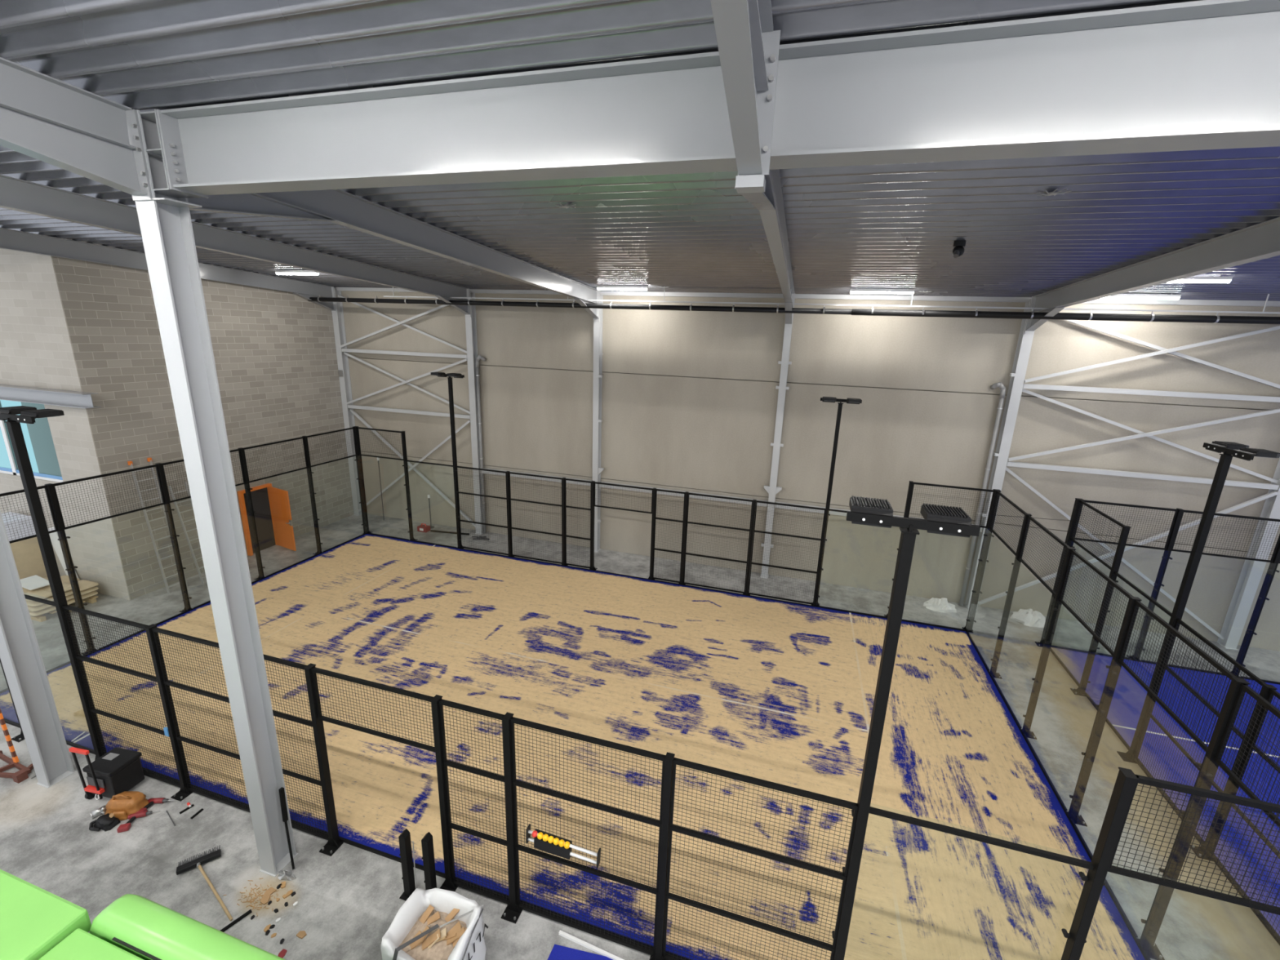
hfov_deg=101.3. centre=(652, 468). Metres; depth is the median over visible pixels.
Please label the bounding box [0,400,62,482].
window
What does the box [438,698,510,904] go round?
fence panel
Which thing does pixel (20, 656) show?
steel column
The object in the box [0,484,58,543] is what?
fence panel
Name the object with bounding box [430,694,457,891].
fence post
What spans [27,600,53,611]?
sack
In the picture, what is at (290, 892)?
chip
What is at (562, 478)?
fence post
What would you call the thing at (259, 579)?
wall panel
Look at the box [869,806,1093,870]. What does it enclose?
fence rail
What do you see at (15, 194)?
rafter
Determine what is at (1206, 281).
diffuser
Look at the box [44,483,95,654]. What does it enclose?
fence post
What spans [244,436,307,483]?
fence panel
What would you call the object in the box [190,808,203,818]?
strip
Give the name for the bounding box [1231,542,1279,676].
fence post
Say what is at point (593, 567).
fence post
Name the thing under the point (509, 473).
fence panel
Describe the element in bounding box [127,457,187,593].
ladder
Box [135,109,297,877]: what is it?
steel column
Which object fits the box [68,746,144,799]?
trolley
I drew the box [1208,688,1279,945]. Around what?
fence panel
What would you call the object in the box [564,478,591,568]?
fence panel
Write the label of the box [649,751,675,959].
fence post
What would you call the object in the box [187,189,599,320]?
rafter
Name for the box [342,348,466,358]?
brace
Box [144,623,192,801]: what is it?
fence post
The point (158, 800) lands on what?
cordless drill
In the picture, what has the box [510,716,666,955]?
fence panel
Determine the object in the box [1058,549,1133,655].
fence panel
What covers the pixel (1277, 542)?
fence panel
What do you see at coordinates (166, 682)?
fence panel
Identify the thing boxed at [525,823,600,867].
counter
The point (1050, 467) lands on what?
brace
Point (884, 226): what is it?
ceiling
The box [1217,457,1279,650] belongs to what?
steel column
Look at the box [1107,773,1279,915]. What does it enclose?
fence panel
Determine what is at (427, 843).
net post
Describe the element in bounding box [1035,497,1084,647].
fence post
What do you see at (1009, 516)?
cable
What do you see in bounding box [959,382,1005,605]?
downpipe
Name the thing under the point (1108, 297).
diffuser
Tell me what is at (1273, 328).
diagonal brace
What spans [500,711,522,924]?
fence post
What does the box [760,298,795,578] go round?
steel column
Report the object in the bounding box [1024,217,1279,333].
rafter
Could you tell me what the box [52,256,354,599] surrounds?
wall
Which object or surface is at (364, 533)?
wall panel
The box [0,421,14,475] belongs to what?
window frame
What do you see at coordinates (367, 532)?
wall panel
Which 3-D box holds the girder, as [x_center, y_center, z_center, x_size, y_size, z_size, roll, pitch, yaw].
[3.813,-2.204,2.910,17.608,0.685,0.340,6,15,15]
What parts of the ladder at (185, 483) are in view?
rail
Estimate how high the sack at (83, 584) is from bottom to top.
0.139 m
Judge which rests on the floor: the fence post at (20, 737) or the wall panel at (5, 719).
the fence post at (20, 737)
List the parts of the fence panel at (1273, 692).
cross rail, cross rail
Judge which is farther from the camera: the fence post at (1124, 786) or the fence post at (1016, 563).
the fence post at (1016, 563)
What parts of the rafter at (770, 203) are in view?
plate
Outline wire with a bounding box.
[165,810,175,826]
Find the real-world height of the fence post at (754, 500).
3.012 m
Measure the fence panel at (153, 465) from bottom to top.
1.020 m
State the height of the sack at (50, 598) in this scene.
0.139 m
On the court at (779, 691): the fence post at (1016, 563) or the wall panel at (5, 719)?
the wall panel at (5, 719)
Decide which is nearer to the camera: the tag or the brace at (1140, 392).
the tag
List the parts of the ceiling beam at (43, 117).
plate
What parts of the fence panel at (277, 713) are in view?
cross rail, cross rail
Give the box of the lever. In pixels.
[278,786,294,869]
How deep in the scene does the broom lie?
7.34 m
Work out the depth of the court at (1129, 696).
10.64 m
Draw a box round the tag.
[163,726,169,737]
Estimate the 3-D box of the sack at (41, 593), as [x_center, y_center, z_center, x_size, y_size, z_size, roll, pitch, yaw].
[-15.585,3.197,13.276,0.720,0.139,0.470,6,15,14]
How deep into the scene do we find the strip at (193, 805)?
8.24 m
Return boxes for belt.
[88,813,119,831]
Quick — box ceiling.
[0,0,1279,301]
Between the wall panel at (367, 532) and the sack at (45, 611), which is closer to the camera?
the sack at (45, 611)
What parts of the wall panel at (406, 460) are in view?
rail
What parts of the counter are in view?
rod, rod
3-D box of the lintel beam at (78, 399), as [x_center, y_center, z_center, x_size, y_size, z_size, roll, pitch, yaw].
[-18.248,-2.139,13.880,10.000,0.340,0.300,6,15,15]
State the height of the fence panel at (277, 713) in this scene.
2.950 m
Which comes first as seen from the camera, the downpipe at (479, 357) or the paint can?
the paint can
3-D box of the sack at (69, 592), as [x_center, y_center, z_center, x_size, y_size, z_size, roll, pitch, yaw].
[-15.463,3.226,13.675,0.720,0.139,0.470,6,15,13]
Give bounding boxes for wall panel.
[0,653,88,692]
[4,718,19,725]
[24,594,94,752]
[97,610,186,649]
[193,578,261,608]
[266,553,319,576]
[323,533,366,551]
[367,532,408,539]
[406,460,457,547]
[818,508,886,617]
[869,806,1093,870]
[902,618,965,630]
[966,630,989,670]
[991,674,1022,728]
[1023,733,1067,810]
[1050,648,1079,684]
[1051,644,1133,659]
[1071,818,1137,937]
[1086,572,1171,748]
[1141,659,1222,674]
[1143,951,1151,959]
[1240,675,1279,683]
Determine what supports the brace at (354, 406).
attached to the steel column at (338, 317)
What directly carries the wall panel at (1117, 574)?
on the court at (1129, 696)
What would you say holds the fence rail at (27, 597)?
on the court at (779, 691)
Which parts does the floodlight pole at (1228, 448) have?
plate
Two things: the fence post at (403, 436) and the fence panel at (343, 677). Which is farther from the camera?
the fence post at (403, 436)
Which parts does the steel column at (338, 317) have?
splice plate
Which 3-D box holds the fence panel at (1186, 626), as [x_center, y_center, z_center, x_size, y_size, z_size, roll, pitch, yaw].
[8.932,4.279,8.699,0.040,2.950,1.910,6,15,15]
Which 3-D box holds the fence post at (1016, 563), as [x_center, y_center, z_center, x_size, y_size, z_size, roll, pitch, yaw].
[8.171,2.938,11.917,0.240,4.012,0.220,6,15,15]
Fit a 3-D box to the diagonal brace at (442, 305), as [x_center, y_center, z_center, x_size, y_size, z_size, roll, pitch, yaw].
[-9.008,-5.188,18.710,5.424,1.891,0.075,6,15,15]
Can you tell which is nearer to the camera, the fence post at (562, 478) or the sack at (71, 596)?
the sack at (71, 596)
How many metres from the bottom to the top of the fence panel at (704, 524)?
2.950 m
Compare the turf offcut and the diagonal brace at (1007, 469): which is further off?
the diagonal brace at (1007, 469)
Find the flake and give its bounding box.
[296,930,306,938]
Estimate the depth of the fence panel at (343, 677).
6.90 m
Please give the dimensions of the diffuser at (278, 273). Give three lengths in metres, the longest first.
1.480 x 0.110 x 0.050 m
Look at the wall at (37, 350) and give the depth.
13.30 m
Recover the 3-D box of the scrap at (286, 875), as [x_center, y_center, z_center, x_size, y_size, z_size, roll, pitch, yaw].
[-5.093,5.646,7.304,0.293,0.077,0.154,6,15,15]
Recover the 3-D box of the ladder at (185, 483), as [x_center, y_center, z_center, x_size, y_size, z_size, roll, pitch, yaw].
[-13.308,1.871,15.237,0.659,2.912,0.430,6,15,15]
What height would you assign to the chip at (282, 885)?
0.018 m
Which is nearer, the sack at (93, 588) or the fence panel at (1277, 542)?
the fence panel at (1277, 542)
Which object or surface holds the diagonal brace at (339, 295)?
attached to the steel column at (470, 322)
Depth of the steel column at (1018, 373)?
14.24 m
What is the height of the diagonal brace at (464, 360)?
1.971 m
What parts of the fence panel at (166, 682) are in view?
cross rail, cross rail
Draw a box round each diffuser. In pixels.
[275,272,319,275]
[597,288,647,290]
[850,291,913,294]
[1101,296,1179,299]
[1168,279,1231,283]
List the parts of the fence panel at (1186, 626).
cross rail, cross rail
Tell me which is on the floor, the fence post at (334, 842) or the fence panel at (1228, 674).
the fence post at (334, 842)
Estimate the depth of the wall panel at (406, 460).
18.06 m
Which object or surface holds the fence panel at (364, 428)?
attached to the fence post at (358, 458)
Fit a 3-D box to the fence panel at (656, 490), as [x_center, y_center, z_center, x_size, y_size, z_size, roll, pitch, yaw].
[0.492,2.084,16.117,0.910,2.950,0.040,6,15,15]
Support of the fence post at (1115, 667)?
on the floor
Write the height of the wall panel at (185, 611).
2.948 m
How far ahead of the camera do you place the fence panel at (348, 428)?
17.66 m
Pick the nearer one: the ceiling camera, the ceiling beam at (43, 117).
the ceiling beam at (43, 117)
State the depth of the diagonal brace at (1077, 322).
12.89 m
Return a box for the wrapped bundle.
[1,511,47,579]
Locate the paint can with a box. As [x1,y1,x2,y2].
[88,804,106,818]
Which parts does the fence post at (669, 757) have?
plate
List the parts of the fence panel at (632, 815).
cross rail, cross rail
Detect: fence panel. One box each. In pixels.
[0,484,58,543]
[53,464,165,529]
[62,604,181,787]
[151,626,250,813]
[162,448,245,502]
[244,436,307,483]
[262,653,328,839]
[306,426,357,466]
[311,666,435,752]
[356,426,403,460]
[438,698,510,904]
[456,466,508,555]
[508,471,562,564]
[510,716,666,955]
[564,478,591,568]
[594,481,653,513]
[652,488,684,582]
[662,757,857,959]
[683,492,753,593]
[747,500,825,604]
[907,482,994,528]
[989,491,1026,555]
[1017,515,1069,595]
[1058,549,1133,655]
[1070,500,1124,569]
[1074,499,1178,550]
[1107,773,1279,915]
[1117,600,1236,751]
[1133,618,1266,844]
[1171,510,1279,562]
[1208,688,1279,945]
[1213,683,1279,827]
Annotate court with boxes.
[0,533,1147,959]
[1049,646,1279,937]
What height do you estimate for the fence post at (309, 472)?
4.012 m
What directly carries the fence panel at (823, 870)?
attached to the fence post at (669, 757)
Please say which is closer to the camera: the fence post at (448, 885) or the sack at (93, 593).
the fence post at (448, 885)
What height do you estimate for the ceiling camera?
0.266 m
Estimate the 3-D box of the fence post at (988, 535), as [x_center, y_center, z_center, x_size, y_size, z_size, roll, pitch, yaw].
[8.686,2.471,13.838,0.260,4.012,0.255,6,15,15]
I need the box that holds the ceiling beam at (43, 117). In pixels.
[0,57,152,200]
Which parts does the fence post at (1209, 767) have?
plate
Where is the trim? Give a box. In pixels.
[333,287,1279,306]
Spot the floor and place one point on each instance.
(348, 900)
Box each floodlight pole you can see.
[0,405,106,767]
[431,372,465,548]
[812,396,862,606]
[831,495,980,959]
[1116,440,1279,763]
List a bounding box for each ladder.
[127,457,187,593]
[168,482,205,583]
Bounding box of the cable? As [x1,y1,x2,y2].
[1008,515,1070,520]
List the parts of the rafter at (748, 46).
plate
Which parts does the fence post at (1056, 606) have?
plate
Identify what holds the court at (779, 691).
on the floor
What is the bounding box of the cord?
[412,840,416,888]
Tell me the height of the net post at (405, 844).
1.068 m
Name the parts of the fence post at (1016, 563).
plate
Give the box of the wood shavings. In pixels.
[223,877,279,915]
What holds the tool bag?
on the floor
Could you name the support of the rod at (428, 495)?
on the floor
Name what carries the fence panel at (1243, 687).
attached to the fence post
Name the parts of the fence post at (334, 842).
plate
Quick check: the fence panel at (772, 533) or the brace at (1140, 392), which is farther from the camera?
the fence panel at (772, 533)
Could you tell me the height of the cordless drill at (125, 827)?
0.077 m
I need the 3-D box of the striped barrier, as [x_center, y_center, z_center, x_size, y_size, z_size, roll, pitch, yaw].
[-10.886,4.356,8.632,1.122,1.504,0.460,6,15,15]
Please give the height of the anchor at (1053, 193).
0.023 m
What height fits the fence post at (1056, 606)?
4.012 m
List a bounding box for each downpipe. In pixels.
[475,355,486,533]
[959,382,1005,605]
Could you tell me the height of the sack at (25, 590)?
0.139 m
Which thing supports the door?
in the wall at (274, 352)
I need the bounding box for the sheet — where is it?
[20,574,49,590]
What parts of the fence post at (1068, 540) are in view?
plate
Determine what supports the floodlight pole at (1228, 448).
on the floor
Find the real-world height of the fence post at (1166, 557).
4.012 m
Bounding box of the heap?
[472,535,488,539]
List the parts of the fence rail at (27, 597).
rail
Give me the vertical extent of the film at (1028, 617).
0.371 m
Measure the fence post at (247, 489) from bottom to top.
4.012 m
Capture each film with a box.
[923,597,956,613]
[1009,608,1045,627]
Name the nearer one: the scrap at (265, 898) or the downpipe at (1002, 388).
the scrap at (265, 898)
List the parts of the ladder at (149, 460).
rail, rail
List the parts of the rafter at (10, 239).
plate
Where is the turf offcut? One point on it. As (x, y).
(558, 952)
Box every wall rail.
[480,467,592,485]
[599,481,768,506]
[774,501,982,532]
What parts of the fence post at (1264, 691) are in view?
plate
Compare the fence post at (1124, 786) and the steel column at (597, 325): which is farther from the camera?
the steel column at (597, 325)
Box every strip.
[179,804,194,813]
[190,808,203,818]
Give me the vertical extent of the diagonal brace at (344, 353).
1.971 m
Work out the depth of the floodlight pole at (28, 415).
8.01 m
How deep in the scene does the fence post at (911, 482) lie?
13.94 m
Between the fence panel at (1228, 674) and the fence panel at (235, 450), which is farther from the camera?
the fence panel at (235, 450)
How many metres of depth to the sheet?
13.61 m
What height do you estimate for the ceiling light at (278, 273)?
0.135 m
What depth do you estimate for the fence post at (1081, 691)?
11.36 m
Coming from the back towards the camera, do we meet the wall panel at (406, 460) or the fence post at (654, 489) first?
the wall panel at (406, 460)
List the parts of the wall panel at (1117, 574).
rail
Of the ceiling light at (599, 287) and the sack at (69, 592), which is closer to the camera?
the sack at (69, 592)
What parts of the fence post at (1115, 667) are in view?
plate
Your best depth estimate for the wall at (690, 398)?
15.74 m
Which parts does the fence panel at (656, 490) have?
cross rail, cross rail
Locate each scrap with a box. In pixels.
[260,886,276,905]
[277,869,296,880]
[278,948,287,958]
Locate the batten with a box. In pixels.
[558,929,623,959]
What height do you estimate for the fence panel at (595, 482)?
0.800 m
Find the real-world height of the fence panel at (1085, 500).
1.020 m
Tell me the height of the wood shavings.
0.008 m
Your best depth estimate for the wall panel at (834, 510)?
14.87 m
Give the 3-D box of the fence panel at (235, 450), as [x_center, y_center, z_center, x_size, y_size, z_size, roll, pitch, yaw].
[-11.862,0.147,13.942,0.040,1.020,1.910,6,15,15]
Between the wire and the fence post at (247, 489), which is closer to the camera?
the wire
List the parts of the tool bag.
grey trim, handle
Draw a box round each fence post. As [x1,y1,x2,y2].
[0,658,25,742]
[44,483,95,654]
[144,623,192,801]
[155,462,192,612]
[237,447,265,580]
[302,435,322,554]
[302,662,343,856]
[352,426,372,533]
[400,431,417,540]
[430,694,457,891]
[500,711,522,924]
[506,471,515,556]
[561,477,568,565]
[591,480,597,569]
[648,488,656,579]
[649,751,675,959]
[678,491,688,584]
[742,499,756,595]
[884,480,913,617]
[961,488,1001,633]
[989,513,1031,679]
[1021,546,1075,739]
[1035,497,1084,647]
[1061,766,1138,959]
[1066,595,1142,826]
[1070,524,1131,696]
[1126,508,1183,660]
[1137,676,1249,959]
[1189,683,1277,861]
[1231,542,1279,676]
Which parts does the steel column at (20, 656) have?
plate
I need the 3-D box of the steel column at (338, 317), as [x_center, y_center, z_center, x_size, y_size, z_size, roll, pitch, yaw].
[-11.821,-2.383,20.325,0.250,8.750,0.335,6,15,15]
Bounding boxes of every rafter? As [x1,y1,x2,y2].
[0,174,470,316]
[0,227,336,312]
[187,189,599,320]
[710,0,780,193]
[734,168,795,326]
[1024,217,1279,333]
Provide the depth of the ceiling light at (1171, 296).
12.05 m
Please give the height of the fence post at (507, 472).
3.012 m
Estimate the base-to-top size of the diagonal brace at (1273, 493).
4.162 m
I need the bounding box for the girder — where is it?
[156,0,1279,198]
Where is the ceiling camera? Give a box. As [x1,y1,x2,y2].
[952,240,965,257]
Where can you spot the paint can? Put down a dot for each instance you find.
(96, 812)
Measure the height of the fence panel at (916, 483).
1.020 m
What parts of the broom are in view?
handle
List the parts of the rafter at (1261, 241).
plate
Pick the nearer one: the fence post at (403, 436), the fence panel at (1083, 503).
the fence panel at (1083, 503)
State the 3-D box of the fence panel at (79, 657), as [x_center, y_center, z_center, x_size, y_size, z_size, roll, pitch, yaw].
[-8.508,3.691,8.459,1.910,2.950,0.040,6,15,15]
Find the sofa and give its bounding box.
[0,869,285,959]
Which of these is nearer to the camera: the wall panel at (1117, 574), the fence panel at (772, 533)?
the wall panel at (1117, 574)
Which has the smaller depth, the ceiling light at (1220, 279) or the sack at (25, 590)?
the ceiling light at (1220, 279)
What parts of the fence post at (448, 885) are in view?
plate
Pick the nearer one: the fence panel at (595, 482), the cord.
the cord
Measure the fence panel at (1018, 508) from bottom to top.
1.020 m
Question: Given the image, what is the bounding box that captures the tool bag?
[100,791,149,820]
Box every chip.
[263,924,271,932]
[280,880,285,888]
[285,889,293,897]
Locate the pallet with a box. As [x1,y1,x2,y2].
[30,595,97,622]
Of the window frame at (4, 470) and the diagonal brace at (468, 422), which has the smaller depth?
the window frame at (4, 470)
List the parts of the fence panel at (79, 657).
cross rail, cross rail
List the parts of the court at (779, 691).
white strip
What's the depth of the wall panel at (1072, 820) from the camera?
7.46 m
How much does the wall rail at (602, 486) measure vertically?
0.160 m
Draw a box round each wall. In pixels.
[0,248,130,599]
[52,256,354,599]
[341,290,1279,651]
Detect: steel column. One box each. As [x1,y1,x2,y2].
[0,511,76,788]
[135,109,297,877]
[332,288,361,515]
[465,290,483,534]
[592,295,604,552]
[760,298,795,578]
[964,298,1034,610]
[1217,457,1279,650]
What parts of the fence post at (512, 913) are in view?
plate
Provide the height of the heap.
0.095 m
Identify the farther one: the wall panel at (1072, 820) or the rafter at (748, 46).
the wall panel at (1072, 820)
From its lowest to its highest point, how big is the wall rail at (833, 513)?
0.160 m
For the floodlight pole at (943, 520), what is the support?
on the floor
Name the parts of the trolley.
handle, pull rod, pull rod, panel, label plate, lid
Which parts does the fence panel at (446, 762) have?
cross rail, cross rail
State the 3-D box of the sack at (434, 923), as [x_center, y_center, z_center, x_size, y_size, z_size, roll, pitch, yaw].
[-2.501,5.581,6.036,0.979,1.012,0.818,6,15,15]
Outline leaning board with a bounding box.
[48,526,78,577]
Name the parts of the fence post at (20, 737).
plate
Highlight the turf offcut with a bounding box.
[547,944,613,959]
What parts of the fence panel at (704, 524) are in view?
cross rail, cross rail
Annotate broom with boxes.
[175,844,232,920]
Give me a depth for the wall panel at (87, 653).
11.36 m
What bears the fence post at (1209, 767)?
on the floor
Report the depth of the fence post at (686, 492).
15.93 m
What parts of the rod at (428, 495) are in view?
rod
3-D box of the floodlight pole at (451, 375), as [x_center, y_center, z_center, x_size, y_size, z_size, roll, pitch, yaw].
[-6.680,-0.135,17.605,1.040,6.100,0.550,6,15,15]
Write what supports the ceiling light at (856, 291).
attached to the ceiling
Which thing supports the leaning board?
on the floor
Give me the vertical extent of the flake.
0.018 m
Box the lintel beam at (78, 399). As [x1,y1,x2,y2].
[0,383,101,408]
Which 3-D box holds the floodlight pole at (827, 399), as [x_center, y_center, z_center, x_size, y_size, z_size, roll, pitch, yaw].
[4.846,1.083,14.498,1.040,6.100,0.550,6,15,15]
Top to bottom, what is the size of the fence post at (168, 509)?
4.012 m
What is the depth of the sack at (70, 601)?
13.69 m
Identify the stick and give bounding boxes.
[220,909,252,932]
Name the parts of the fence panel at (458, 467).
cross rail, cross rail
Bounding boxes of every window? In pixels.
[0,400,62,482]
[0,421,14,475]
[20,401,62,476]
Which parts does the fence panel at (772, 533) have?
cross rail, cross rail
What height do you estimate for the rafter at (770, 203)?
1.503 m
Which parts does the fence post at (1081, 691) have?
plate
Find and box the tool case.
[417,523,430,532]
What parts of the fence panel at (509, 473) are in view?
cross rail, cross rail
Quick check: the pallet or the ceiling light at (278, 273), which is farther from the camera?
the ceiling light at (278, 273)
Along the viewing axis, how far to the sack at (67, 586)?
13.61 m
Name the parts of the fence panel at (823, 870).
cross rail, cross rail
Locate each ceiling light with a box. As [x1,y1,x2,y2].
[275,270,319,275]
[596,284,647,290]
[849,288,914,294]
[1101,293,1181,299]
[1168,275,1232,283]
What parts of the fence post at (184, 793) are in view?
plate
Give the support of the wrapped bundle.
on the floor
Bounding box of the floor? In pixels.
[0,513,1279,959]
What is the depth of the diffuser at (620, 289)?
15.02 m
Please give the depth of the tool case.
19.78 m
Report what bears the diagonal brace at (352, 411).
attached to the steel column at (470, 322)
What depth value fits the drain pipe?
13.52 m
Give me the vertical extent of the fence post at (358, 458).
4.012 m
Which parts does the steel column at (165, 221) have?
plate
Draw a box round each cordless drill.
[116,809,160,832]
[135,797,174,813]
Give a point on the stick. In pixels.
(248, 912)
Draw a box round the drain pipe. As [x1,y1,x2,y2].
[306,286,1279,324]
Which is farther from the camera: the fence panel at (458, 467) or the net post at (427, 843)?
the fence panel at (458, 467)
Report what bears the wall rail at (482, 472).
attached to the steel column at (470, 322)
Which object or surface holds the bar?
on the floor
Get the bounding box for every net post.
[398,828,415,901]
[421,831,436,889]
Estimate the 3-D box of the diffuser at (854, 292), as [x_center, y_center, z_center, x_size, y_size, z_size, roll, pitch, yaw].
[5.801,-4.458,13.283,1.480,0.050,0.110,6,12,15]
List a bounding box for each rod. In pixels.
[377,457,384,519]
[427,494,434,528]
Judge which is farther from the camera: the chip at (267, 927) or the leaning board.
the leaning board
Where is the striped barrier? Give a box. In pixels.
[0,708,33,783]
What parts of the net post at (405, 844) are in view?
plate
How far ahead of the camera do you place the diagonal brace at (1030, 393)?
13.44 m
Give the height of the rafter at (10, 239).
2.280 m
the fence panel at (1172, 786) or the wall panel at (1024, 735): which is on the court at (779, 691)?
the wall panel at (1024, 735)
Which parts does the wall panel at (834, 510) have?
rail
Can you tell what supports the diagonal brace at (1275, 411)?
attached to the steel column at (1018, 373)
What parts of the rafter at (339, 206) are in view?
plate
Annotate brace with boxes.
[337,294,466,353]
[340,304,449,347]
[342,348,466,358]
[343,351,470,413]
[346,358,467,404]
[347,404,470,418]
[349,408,475,526]
[358,419,470,511]
[977,490,1278,604]
[1005,466,1224,639]
[1006,461,1279,489]
[1008,408,1279,461]
[1022,383,1279,402]
[1022,388,1278,483]
[1023,325,1279,382]
[1065,320,1279,389]
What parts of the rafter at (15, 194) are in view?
plate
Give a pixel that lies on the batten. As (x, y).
(561, 933)
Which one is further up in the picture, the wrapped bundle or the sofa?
the wrapped bundle
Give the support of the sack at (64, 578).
on the sack
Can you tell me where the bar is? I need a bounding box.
[430,529,469,535]
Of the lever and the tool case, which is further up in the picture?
the tool case
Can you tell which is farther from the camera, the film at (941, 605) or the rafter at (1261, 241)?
the film at (941, 605)
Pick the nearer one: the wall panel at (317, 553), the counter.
the counter
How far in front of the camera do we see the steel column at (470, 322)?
18.63 m
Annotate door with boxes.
[237,483,296,555]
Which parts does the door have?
door frame, door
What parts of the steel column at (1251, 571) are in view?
plate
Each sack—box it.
[22,586,37,593]
[23,588,52,601]
[26,595,53,606]
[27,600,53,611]
[29,605,56,616]
[41,582,71,591]
[53,593,74,601]
[60,575,79,583]
[64,589,72,596]
[66,598,75,604]
[77,579,99,591]
[80,586,98,595]
[81,591,98,599]
[380,888,488,959]
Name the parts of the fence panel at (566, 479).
cross rail, cross rail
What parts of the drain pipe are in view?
carrier rail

